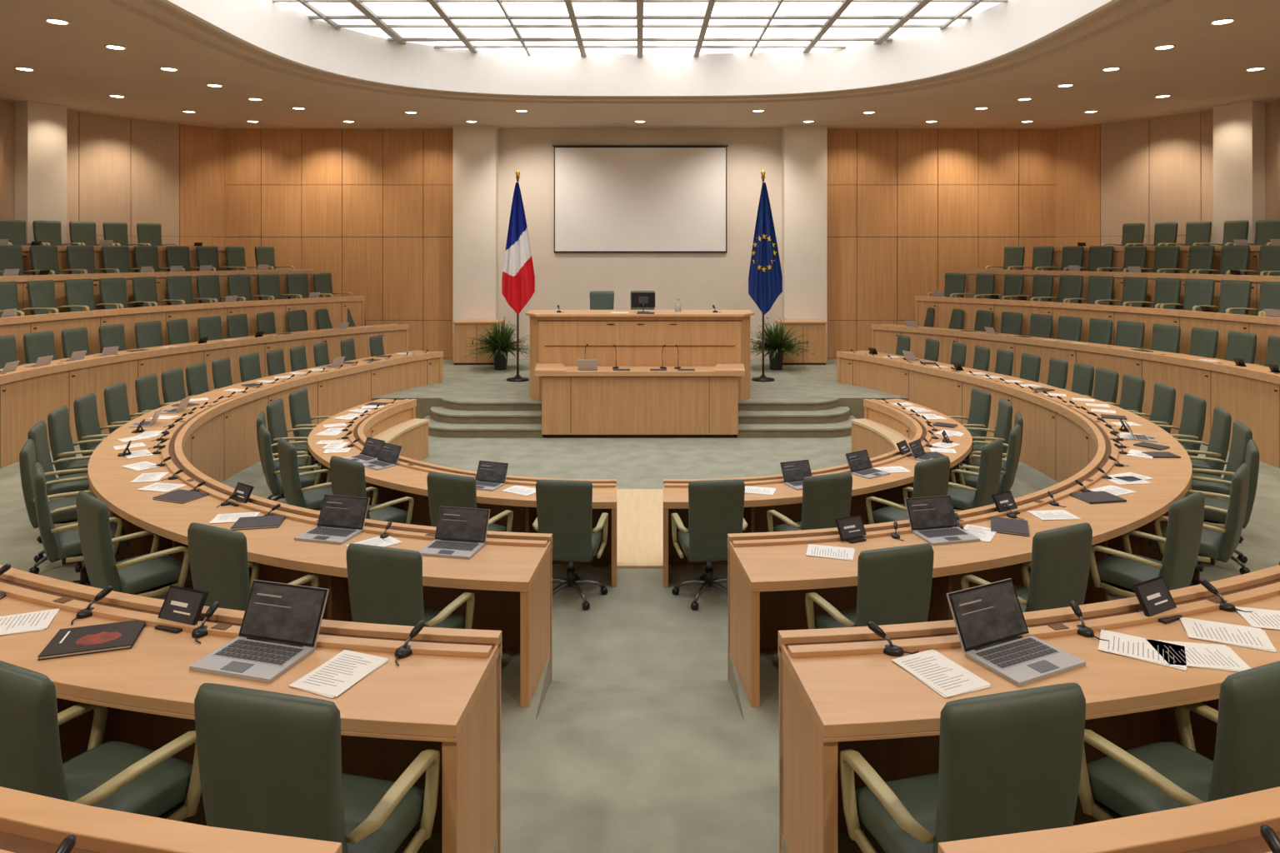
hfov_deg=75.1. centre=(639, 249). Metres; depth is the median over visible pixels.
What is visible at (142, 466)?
paper sheets
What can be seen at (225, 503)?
desk microphone
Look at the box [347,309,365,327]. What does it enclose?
office chair
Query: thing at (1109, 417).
document folder
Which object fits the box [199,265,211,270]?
laptop
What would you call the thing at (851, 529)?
display
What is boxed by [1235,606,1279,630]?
paper sheets
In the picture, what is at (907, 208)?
wall
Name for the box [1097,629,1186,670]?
paper sheets
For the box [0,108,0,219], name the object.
door
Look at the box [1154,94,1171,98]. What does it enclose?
recessed light
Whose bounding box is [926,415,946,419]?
paper sheets
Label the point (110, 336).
office chair
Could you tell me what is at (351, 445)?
desk microphone
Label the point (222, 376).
office chair
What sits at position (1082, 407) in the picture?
desk microphone
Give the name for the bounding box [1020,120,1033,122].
recessed light
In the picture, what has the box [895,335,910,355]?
office chair
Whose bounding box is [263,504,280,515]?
desk microphone
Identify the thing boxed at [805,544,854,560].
paper sheets
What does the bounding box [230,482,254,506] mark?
display
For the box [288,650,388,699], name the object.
paper sheets
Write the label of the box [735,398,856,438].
steps
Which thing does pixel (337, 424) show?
paper sheets
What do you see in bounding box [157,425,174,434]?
desk microphone
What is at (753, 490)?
paper sheets
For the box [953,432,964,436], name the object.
paper sheets
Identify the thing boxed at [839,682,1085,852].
office chair
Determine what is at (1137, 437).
laptop
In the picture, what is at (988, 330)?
laptop
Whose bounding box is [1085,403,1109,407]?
paper sheets
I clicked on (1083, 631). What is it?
desk microphone
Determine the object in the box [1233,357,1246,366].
display
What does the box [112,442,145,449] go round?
paper sheets
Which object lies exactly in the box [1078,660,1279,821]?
office chair
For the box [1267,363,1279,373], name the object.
display
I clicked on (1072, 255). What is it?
office chair
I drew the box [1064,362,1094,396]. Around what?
office chair
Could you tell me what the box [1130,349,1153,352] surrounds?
document folder
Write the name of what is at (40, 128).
wall column
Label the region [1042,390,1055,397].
desk microphone
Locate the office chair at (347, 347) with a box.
[340,338,355,361]
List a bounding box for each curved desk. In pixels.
[0,269,314,315]
[0,295,364,852]
[0,324,501,852]
[21,245,227,275]
[87,350,552,707]
[307,399,616,587]
[663,399,972,587]
[727,350,1192,707]
[778,324,1279,852]
[915,295,1279,852]
[965,269,1279,315]
[1051,245,1260,275]
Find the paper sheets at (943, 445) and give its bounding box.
[931,440,959,449]
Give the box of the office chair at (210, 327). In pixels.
[197,315,222,340]
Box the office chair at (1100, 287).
[1066,275,1114,305]
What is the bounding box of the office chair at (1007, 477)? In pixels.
[955,424,1020,494]
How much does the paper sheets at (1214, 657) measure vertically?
0.005 m
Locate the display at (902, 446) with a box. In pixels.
[895,440,911,457]
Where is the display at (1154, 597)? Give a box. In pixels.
[1131,575,1182,624]
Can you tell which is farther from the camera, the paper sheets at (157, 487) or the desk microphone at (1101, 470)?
the desk microphone at (1101, 470)
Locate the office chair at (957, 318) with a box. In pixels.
[948,308,964,329]
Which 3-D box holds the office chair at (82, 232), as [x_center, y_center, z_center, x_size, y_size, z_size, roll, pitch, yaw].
[-10.758,0.010,16.360,0.686,1.136,0.650,0,0,26]
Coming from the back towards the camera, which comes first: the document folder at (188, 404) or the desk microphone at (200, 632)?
the document folder at (188, 404)
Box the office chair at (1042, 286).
[1010,274,1053,301]
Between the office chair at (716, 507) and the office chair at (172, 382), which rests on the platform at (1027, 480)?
the office chair at (716, 507)
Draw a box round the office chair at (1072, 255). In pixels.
[1040,245,1084,270]
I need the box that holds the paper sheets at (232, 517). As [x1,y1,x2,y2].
[208,511,260,524]
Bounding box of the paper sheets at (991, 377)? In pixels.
[981,375,1002,378]
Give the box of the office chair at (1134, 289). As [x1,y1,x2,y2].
[1097,276,1147,307]
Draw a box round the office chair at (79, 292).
[64,279,119,312]
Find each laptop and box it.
[0,239,9,244]
[0,309,16,317]
[0,360,19,374]
[2,269,19,275]
[25,355,53,367]
[60,350,86,361]
[95,346,119,356]
[99,240,113,245]
[129,407,163,428]
[140,266,152,272]
[160,395,191,414]
[170,265,182,271]
[189,580,329,683]
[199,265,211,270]
[225,295,237,302]
[257,265,268,269]
[294,494,369,544]
[308,292,319,298]
[320,356,344,368]
[332,322,349,329]
[345,437,385,463]
[362,442,402,470]
[419,506,489,559]
[475,460,509,491]
[577,360,598,370]
[780,460,811,490]
[845,450,890,479]
[902,350,924,361]
[904,495,979,545]
[905,320,919,327]
[908,439,934,461]
[933,291,944,296]
[946,578,1085,686]
[984,326,1002,334]
[1068,265,1080,270]
[1123,419,1157,442]
[1127,266,1141,272]
[1234,240,1248,245]
[1264,309,1279,317]
[1270,239,1279,244]
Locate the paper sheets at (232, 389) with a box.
[224,388,247,391]
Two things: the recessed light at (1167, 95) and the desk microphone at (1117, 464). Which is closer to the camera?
the desk microphone at (1117, 464)
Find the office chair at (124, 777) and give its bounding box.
[0,660,201,821]
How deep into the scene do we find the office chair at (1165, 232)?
16.93 m
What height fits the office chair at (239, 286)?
1.157 m
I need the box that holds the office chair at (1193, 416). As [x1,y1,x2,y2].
[1155,392,1206,456]
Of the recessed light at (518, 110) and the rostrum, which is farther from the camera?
the recessed light at (518, 110)
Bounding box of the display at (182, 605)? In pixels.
[155,585,208,634]
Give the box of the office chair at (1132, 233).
[1101,223,1144,245]
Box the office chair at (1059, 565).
[960,522,1092,612]
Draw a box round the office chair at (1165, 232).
[1132,222,1178,245]
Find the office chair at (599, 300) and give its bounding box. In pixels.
[590,290,614,309]
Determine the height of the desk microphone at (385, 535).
0.084 m
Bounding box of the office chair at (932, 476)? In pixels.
[865,455,949,524]
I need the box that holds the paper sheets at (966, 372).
[965,372,984,374]
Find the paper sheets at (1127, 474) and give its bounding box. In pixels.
[1107,472,1153,480]
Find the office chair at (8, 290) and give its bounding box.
[0,281,52,317]
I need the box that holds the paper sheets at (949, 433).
[933,430,961,436]
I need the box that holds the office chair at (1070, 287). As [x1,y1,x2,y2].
[1037,275,1083,303]
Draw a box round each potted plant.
[461,316,529,370]
[750,317,814,370]
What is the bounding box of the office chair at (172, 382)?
[160,367,196,405]
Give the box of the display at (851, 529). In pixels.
[835,515,866,544]
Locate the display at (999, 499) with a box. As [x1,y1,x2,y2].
[991,490,1019,515]
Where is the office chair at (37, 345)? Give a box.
[23,330,64,364]
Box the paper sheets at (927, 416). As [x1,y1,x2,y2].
[919,414,939,418]
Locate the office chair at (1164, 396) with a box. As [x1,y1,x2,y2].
[1132,382,1175,434]
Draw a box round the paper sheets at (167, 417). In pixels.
[148,415,178,419]
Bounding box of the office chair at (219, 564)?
[187,522,319,611]
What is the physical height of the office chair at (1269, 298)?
1.157 m
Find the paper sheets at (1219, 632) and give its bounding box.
[1180,617,1276,653]
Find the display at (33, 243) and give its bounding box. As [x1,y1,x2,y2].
[30,241,41,245]
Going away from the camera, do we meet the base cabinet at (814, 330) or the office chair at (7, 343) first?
the office chair at (7, 343)
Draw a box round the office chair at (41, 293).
[27,280,85,314]
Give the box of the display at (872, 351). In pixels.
[868,347,877,354]
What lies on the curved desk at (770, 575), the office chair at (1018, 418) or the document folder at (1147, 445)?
the document folder at (1147, 445)
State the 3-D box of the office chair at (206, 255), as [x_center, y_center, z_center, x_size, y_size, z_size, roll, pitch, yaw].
[-8.783,0.499,17.353,0.699,1.157,0.662,0,0,22]
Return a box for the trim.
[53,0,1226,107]
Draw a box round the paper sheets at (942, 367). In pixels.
[933,365,949,368]
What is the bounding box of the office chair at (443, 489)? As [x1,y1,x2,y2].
[426,471,513,532]
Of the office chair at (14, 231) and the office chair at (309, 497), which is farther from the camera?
the office chair at (14, 231)
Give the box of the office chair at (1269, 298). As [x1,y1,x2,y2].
[1230,281,1279,316]
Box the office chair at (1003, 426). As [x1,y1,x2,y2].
[959,398,1012,478]
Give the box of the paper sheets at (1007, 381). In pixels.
[1000,380,1022,382]
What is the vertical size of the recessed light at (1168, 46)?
0.018 m
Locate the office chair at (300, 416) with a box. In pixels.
[289,387,332,469]
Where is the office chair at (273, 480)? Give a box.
[259,424,324,498]
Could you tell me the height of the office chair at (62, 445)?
1.072 m
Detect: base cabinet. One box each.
[452,320,504,364]
[775,320,827,364]
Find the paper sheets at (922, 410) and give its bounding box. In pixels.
[915,409,931,412]
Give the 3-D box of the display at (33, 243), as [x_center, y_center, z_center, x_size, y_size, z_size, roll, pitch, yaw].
[-10.985,-0.104,15.143,0.096,0.105,0.160,0,0,26]
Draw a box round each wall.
[0,100,1279,246]
[223,129,452,359]
[498,128,781,359]
[827,129,1056,359]
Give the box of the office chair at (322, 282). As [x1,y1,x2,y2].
[313,272,352,297]
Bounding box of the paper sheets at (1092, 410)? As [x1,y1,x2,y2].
[1090,409,1115,414]
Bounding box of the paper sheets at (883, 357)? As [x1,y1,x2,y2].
[883,356,899,358]
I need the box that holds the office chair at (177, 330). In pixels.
[166,318,196,344]
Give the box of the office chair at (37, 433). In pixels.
[27,420,91,543]
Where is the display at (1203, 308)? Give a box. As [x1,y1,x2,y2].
[1200,305,1212,312]
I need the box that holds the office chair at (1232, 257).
[1195,245,1249,274]
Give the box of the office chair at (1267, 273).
[1265,270,1279,275]
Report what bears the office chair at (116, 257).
on the platform
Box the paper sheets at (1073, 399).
[1071,398,1094,401]
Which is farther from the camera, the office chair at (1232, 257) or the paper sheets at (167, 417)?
the office chair at (1232, 257)
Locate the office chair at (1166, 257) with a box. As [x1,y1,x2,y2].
[1143,245,1179,273]
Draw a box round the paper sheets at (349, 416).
[339,413,360,418]
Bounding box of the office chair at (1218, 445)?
[1175,405,1231,477]
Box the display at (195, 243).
[194,242,202,245]
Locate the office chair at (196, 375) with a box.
[185,362,215,396]
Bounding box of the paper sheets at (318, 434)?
[314,431,342,435]
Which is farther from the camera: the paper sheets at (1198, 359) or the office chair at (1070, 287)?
the office chair at (1070, 287)
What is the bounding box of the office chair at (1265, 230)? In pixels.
[1233,219,1279,245]
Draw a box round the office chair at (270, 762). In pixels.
[194,683,440,852]
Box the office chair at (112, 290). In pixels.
[99,277,151,309]
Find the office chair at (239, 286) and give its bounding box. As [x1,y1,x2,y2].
[227,274,270,301]
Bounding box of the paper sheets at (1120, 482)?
[1104,475,1150,484]
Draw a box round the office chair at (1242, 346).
[1215,330,1256,364]
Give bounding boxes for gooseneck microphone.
[612,345,619,369]
[660,345,666,369]
[674,345,680,369]
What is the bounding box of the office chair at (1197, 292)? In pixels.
[1160,278,1214,311]
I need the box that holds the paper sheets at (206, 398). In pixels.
[189,397,209,401]
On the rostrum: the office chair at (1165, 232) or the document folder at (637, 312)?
the document folder at (637, 312)
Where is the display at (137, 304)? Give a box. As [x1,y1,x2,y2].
[133,301,144,307]
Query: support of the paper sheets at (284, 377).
on the curved desk at (510, 578)
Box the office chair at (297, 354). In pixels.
[290,345,307,371]
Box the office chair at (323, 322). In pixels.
[316,308,332,329]
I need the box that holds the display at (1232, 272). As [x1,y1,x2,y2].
[1230,270,1241,274]
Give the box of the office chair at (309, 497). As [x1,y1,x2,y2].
[277,438,332,511]
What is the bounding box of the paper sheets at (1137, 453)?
[1125,449,1153,459]
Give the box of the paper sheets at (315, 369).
[307,368,323,371]
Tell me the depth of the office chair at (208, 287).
16.35 m
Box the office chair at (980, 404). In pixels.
[947,387,991,474]
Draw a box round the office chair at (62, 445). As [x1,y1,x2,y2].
[47,405,104,477]
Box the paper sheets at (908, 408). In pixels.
[905,406,924,410]
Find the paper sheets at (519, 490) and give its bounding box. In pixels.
[501,485,535,496]
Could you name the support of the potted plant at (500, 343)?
on the floor at (459, 381)
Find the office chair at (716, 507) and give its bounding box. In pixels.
[670,479,747,610]
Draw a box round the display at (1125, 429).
[1118,418,1129,432]
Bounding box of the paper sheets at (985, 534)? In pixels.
[962,524,996,542]
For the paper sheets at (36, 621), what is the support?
on the curved desk at (444, 697)
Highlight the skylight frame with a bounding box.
[272,0,1007,56]
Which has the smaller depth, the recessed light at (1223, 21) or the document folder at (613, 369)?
the recessed light at (1223, 21)
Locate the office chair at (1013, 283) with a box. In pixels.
[981,274,1024,299]
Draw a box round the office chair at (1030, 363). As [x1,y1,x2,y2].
[1019,352,1040,382]
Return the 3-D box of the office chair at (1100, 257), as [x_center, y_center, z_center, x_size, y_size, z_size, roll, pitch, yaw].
[9.146,0.499,16.877,0.699,1.157,0.662,0,0,-28]
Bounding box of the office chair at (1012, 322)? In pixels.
[1000,311,1023,334]
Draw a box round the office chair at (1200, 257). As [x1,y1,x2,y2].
[1162,245,1214,274]
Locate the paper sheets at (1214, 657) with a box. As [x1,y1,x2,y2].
[1145,639,1250,672]
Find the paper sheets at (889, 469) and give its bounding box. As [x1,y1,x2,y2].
[873,465,911,473]
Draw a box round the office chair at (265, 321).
[256,311,275,334]
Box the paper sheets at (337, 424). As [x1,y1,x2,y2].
[323,423,346,428]
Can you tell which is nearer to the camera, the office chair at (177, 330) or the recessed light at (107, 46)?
the recessed light at (107, 46)
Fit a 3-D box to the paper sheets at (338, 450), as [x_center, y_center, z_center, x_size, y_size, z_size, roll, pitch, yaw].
[-3.313,2.197,9.114,0.270,0.005,0.200,0,0,-8]
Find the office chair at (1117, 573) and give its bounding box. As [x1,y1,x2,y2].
[1088,491,1204,597]
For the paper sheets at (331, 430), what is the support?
on the curved desk at (396, 423)
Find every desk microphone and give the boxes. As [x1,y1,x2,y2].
[0,564,11,575]
[55,835,75,852]
[70,585,113,624]
[148,439,167,449]
[148,445,165,454]
[150,432,169,441]
[150,456,170,467]
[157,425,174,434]
[160,469,183,480]
[163,419,180,427]
[174,413,186,420]
[190,481,205,491]
[191,600,219,644]
[209,395,223,403]
[216,492,238,507]
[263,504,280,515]
[338,431,351,439]
[340,424,352,431]
[344,438,359,448]
[345,416,358,423]
[380,521,391,540]
[394,620,424,665]
[867,621,919,656]
[891,521,904,541]
[910,409,923,416]
[921,415,932,423]
[923,437,937,447]
[926,423,940,431]
[928,430,943,439]
[955,512,967,530]
[1004,502,1024,519]
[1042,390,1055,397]
[1047,490,1065,507]
[1069,400,1079,408]
[1070,600,1109,641]
[1075,480,1090,492]
[1080,406,1091,414]
[1090,412,1099,420]
[1096,467,1118,479]
[1099,418,1115,426]
[1105,424,1119,434]
[1108,455,1127,466]
[1110,431,1127,440]
[1112,439,1129,448]
[1114,443,1129,454]
[1200,579,1252,612]
[1260,825,1279,852]
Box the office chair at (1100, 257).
[1080,245,1113,271]
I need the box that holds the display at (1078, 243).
[1077,242,1085,245]
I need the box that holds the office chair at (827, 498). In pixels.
[766,472,852,532]
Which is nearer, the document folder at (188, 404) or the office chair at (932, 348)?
the document folder at (188, 404)
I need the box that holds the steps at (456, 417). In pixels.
[423,398,544,438]
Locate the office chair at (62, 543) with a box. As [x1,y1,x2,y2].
[32,462,129,586]
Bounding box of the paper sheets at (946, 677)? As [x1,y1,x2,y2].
[890,649,991,698]
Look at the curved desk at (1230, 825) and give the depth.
1.46 m
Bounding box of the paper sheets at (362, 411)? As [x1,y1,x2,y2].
[347,409,371,413]
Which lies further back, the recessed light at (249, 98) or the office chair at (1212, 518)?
the recessed light at (249, 98)
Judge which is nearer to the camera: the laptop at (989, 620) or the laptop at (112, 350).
the laptop at (989, 620)
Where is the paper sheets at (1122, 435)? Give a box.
[1120,432,1142,439]
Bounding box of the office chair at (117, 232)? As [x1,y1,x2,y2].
[102,222,147,245]
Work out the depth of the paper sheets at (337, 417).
10.84 m
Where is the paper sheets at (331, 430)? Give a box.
[320,428,347,433]
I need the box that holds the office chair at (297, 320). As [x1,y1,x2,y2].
[286,310,308,332]
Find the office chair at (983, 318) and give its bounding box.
[974,310,993,331]
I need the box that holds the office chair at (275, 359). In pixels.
[266,348,285,376]
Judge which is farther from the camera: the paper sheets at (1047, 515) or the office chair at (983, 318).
the office chair at (983, 318)
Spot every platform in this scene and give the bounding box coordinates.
[182,800,496,852]
[221,456,611,664]
[668,456,1058,664]
[783,800,1099,852]
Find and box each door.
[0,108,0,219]
[1279,108,1279,219]
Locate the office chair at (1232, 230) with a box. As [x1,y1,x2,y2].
[1198,220,1249,245]
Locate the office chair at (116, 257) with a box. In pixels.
[101,245,140,273]
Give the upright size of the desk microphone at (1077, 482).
0.084 m
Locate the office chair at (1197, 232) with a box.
[1165,221,1211,245]
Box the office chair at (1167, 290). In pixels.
[1128,277,1181,309]
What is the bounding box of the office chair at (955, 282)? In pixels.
[927,272,965,297]
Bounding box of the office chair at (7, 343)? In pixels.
[0,335,32,369]
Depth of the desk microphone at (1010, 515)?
6.18 m
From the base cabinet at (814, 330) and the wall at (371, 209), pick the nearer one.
the base cabinet at (814, 330)
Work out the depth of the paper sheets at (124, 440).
8.68 m
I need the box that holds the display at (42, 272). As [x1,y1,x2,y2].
[38,270,49,274]
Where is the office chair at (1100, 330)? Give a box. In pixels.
[1088,318,1113,344]
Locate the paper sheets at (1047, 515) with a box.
[1026,510,1081,520]
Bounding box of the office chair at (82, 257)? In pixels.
[66,245,116,274]
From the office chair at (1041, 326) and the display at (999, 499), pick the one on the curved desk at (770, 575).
the display at (999, 499)
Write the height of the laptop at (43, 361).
0.136 m
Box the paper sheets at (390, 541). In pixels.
[345,535,401,547]
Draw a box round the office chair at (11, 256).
[0,245,49,275]
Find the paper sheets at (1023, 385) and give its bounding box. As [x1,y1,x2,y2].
[1020,384,1040,386]
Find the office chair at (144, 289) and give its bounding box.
[132,276,181,306]
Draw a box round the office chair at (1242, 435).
[1188,420,1252,542]
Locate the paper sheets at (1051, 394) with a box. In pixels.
[1044,393,1066,396]
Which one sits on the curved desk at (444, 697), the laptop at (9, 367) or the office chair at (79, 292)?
the laptop at (9, 367)
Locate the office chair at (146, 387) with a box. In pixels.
[135,373,173,416]
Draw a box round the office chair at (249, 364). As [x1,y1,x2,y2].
[239,352,261,382]
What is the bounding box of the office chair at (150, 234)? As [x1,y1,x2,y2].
[136,223,178,245]
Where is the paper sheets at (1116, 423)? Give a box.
[1110,422,1141,425]
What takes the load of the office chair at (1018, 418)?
on the platform at (1027, 480)
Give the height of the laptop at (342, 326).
0.136 m
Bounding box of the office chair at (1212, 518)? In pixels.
[1182,439,1259,574]
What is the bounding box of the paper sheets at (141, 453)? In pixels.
[125,450,153,459]
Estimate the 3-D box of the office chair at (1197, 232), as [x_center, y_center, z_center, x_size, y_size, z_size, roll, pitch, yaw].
[10.758,0.010,16.359,0.686,1.136,0.650,0,0,-21]
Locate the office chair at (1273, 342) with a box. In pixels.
[1247,335,1279,369]
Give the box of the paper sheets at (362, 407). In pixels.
[361,405,384,409]
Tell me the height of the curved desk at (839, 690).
1.180 m
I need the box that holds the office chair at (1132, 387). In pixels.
[1106,373,1144,416]
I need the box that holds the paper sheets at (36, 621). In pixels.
[0,608,59,635]
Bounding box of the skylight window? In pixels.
[280,2,999,54]
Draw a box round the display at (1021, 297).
[1018,295,1027,300]
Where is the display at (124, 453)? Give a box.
[117,440,131,456]
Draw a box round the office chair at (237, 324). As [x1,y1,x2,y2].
[226,314,249,338]
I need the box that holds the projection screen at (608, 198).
[552,145,728,252]
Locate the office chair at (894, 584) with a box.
[805,543,934,629]
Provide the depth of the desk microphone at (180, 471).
7.19 m
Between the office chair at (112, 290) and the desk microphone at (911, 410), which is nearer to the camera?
the desk microphone at (911, 410)
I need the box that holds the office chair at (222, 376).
[211,357,240,389]
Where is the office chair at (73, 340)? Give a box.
[61,327,100,358]
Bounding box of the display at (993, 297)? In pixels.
[990,295,999,299]
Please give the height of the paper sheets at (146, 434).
0.005 m
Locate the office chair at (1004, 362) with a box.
[994,349,1013,376]
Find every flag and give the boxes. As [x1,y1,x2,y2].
[501,170,534,382]
[748,170,782,382]
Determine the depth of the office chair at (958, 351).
14.74 m
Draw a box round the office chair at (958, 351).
[950,341,966,367]
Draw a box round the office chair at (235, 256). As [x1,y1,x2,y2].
[225,246,258,270]
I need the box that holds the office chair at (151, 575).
[75,490,191,597]
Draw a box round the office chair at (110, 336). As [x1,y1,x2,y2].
[98,324,132,353]
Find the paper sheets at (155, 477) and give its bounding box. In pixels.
[129,471,169,483]
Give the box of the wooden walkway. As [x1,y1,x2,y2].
[609,489,670,568]
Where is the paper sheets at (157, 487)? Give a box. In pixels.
[136,482,186,492]
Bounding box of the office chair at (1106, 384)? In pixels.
[1083,367,1119,405]
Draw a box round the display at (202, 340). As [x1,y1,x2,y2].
[197,337,208,344]
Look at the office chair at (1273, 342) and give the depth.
11.84 m
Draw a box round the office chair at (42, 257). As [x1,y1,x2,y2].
[29,245,84,274]
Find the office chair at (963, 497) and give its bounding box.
[947,438,1003,512]
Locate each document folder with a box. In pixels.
[0,591,5,599]
[37,620,145,660]
[126,349,147,352]
[152,489,209,504]
[171,403,199,407]
[230,515,284,530]
[241,383,262,387]
[342,361,356,364]
[363,359,380,361]
[365,402,388,405]
[375,355,392,357]
[613,369,629,370]
[636,312,654,314]
[650,369,666,370]
[677,369,694,370]
[910,451,944,458]
[920,361,936,364]
[932,422,957,428]
[990,516,1029,536]
[1030,387,1054,391]
[1070,490,1126,504]
[1100,414,1126,419]
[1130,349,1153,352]
[1133,441,1169,450]
[1141,451,1180,458]
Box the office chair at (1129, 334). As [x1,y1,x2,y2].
[1115,320,1144,349]
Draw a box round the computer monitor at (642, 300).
[631,292,654,312]
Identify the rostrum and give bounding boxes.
[525,310,754,437]
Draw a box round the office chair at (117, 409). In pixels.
[104,382,147,434]
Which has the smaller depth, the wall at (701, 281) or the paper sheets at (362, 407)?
the paper sheets at (362, 407)
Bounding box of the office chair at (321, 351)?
[313,341,329,367]
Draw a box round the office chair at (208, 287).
[196,275,242,303]
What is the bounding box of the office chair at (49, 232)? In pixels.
[32,220,81,245]
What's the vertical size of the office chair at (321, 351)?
1.072 m
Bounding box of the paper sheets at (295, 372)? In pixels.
[288,371,307,374]
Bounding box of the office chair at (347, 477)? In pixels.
[330,455,414,524]
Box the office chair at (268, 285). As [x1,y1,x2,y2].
[257,274,299,299]
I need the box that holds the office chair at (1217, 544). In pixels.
[1148,463,1249,586]
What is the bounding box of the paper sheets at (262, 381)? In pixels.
[257,380,277,382]
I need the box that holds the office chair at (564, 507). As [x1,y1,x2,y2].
[532,480,608,610]
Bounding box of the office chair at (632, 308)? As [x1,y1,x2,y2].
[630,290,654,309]
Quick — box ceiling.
[0,0,1279,129]
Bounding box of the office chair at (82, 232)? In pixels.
[69,221,114,245]
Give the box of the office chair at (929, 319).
[923,307,934,327]
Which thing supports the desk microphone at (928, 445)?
on the curved desk at (883, 425)
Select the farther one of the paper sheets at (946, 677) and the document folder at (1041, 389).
the document folder at (1041, 389)
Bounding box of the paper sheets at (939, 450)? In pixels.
[929,448,956,453]
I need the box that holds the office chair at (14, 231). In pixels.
[0,219,46,245]
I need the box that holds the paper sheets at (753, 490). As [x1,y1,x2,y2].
[745,485,775,495]
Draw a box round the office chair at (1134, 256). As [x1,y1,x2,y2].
[1100,245,1146,272]
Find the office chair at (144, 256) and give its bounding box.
[133,245,170,272]
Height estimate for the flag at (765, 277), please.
4.119 m
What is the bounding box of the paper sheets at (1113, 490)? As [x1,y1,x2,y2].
[1089,485,1135,495]
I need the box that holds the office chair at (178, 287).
[165,275,213,305]
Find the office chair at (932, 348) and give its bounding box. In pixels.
[924,338,939,361]
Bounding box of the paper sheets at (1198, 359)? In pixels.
[1198,359,1219,361]
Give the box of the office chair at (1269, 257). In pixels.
[1230,245,1279,275]
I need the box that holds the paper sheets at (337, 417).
[333,415,358,419]
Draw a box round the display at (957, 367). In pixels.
[952,362,963,370]
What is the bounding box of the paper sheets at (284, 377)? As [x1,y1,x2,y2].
[274,375,290,378]
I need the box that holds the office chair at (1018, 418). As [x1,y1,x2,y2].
[965,410,1023,472]
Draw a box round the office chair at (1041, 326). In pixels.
[1029,313,1052,338]
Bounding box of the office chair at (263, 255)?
[255,246,294,269]
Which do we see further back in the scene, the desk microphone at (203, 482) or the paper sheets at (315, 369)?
the paper sheets at (315, 369)
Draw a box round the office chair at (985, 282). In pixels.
[954,273,994,299]
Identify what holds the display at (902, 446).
on the curved desk at (883, 425)
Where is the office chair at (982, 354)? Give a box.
[972,345,989,371]
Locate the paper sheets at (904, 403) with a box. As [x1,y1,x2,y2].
[891,402,914,405]
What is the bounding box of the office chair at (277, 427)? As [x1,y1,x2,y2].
[266,398,314,459]
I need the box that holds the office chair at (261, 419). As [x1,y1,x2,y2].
[255,410,314,501]
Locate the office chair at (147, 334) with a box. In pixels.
[135,320,162,349]
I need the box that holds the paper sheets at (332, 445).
[320,442,349,449]
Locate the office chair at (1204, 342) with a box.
[1179,327,1218,358]
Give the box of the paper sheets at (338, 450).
[322,448,350,453]
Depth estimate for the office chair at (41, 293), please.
13.62 m
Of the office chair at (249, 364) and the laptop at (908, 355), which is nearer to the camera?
the office chair at (249, 364)
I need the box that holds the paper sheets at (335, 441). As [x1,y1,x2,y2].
[315,440,343,444]
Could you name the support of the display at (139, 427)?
on the curved desk at (510, 578)
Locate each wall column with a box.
[15,100,66,245]
[452,125,498,361]
[781,125,827,361]
[1213,100,1264,245]
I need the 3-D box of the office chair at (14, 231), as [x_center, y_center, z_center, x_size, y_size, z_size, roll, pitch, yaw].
[-11.347,0.010,15.269,0.686,1.136,0.650,0,0,25]
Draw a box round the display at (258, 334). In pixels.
[255,331,264,337]
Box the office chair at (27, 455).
[19,439,97,574]
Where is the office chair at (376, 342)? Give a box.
[369,335,384,356]
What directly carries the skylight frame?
in the ceiling
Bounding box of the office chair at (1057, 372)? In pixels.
[1039,357,1068,389]
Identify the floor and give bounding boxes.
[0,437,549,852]
[371,359,908,419]
[420,435,851,489]
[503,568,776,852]
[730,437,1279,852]
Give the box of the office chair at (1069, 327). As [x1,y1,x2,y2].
[1057,315,1082,341]
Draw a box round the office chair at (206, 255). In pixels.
[195,245,239,270]
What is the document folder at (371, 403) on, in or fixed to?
on the curved desk at (396, 423)
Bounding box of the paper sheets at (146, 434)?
[135,430,164,437]
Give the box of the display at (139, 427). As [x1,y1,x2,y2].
[131,419,145,433]
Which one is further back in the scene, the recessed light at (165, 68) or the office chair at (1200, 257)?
the office chair at (1200, 257)
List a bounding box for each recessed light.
[14,66,34,71]
[44,18,70,24]
[104,44,126,49]
[108,94,125,98]
[159,66,178,71]
[181,110,196,113]
[205,83,223,87]
[246,120,259,122]
[247,97,263,100]
[291,106,305,109]
[342,120,354,122]
[404,110,417,114]
[465,120,477,122]
[515,109,528,112]
[634,120,645,122]
[751,109,764,112]
[802,120,814,122]
[862,110,875,114]
[925,120,937,122]
[974,106,988,109]
[1016,97,1032,100]
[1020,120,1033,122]
[1056,83,1074,87]
[1083,110,1098,113]
[1101,66,1120,71]
[1153,44,1175,49]
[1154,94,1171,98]
[1209,18,1235,24]
[1245,66,1265,71]
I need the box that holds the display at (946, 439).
[941,430,952,443]
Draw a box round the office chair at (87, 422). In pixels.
[73,392,124,456]
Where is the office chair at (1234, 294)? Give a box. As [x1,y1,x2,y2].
[1195,280,1251,314]
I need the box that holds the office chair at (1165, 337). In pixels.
[1150,323,1180,353]
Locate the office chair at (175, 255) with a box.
[165,245,199,271]
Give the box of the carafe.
[675,299,680,312]
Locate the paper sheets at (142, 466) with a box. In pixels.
[121,461,159,471]
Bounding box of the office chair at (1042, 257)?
[1012,246,1054,270]
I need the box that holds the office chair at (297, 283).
[285,273,325,299]
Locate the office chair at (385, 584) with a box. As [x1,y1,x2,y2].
[346,543,474,629]
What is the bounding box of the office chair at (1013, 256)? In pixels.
[985,246,1024,269]
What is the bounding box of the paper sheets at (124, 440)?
[117,436,151,442]

